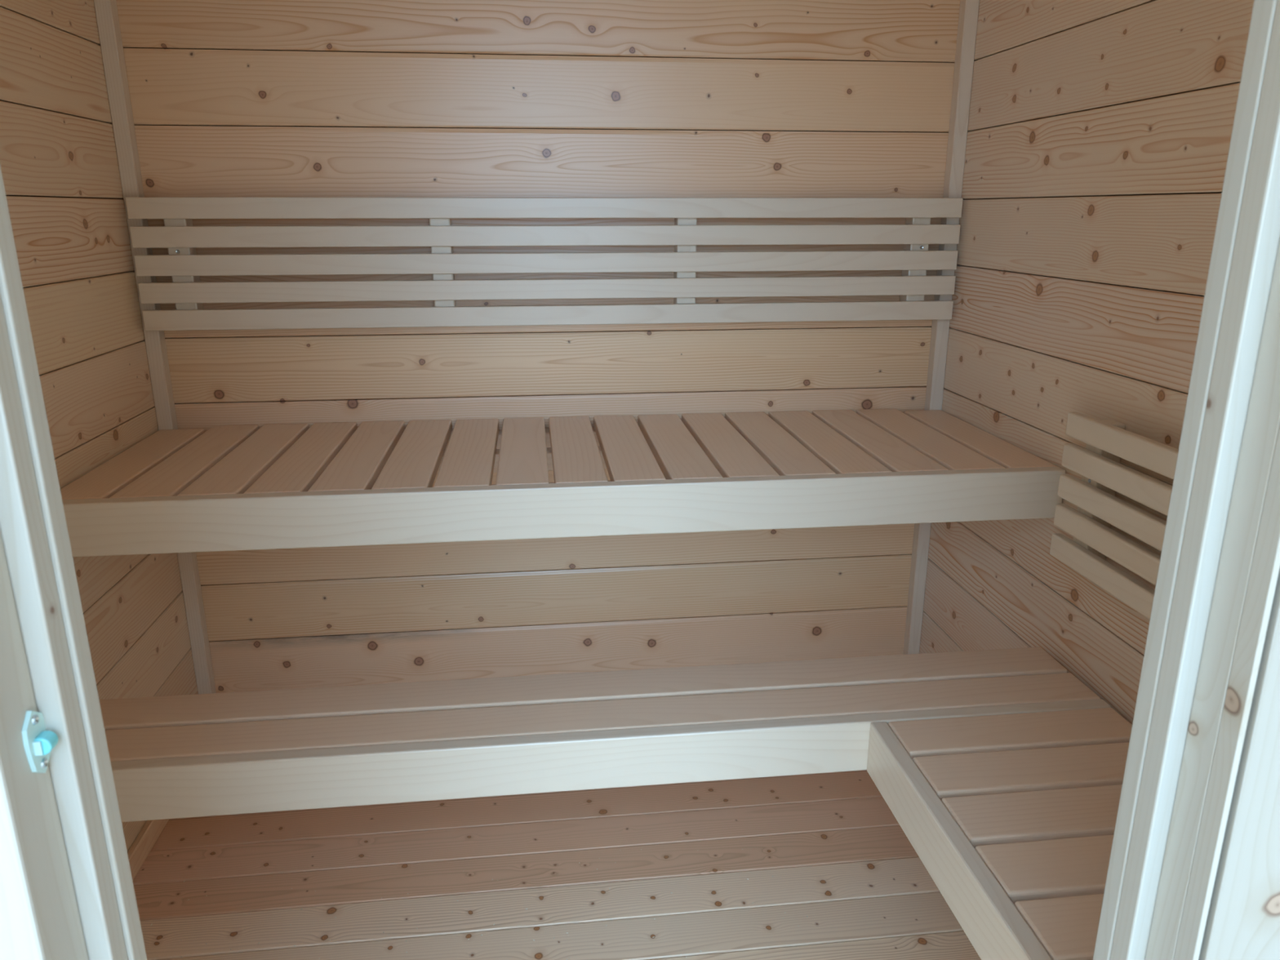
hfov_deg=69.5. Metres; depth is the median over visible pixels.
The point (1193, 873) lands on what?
door frame
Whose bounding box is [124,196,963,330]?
backrest
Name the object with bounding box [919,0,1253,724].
wall
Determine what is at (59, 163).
wall
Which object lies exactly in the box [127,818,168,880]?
baseboard
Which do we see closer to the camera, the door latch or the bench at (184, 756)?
the door latch
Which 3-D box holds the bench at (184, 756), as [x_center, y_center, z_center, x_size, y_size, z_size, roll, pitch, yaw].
[-0.087,0.428,1.599,1.798,0.093,0.230,-2,16,-6]
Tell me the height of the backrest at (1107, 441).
0.264 m
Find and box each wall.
[0,0,198,851]
[115,0,959,693]
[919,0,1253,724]
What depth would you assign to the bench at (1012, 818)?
1.31 m
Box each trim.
[93,0,216,693]
[902,0,979,654]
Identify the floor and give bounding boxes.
[132,769,981,959]
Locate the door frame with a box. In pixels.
[0,0,1279,959]
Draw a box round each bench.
[60,408,1066,556]
[98,647,1111,822]
[866,707,1132,959]
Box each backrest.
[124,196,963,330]
[1049,412,1178,620]
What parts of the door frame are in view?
casing, casing, casing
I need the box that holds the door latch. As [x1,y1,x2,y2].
[21,711,58,773]
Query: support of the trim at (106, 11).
attached to the wall at (229, 98)
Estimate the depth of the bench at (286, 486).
1.69 m
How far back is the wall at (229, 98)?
2.06 m
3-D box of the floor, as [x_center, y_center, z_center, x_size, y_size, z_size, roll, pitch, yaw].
[-0.072,0.865,1.593,1.860,0.040,1.771,-2,16,-6]
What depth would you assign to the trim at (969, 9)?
2.12 m

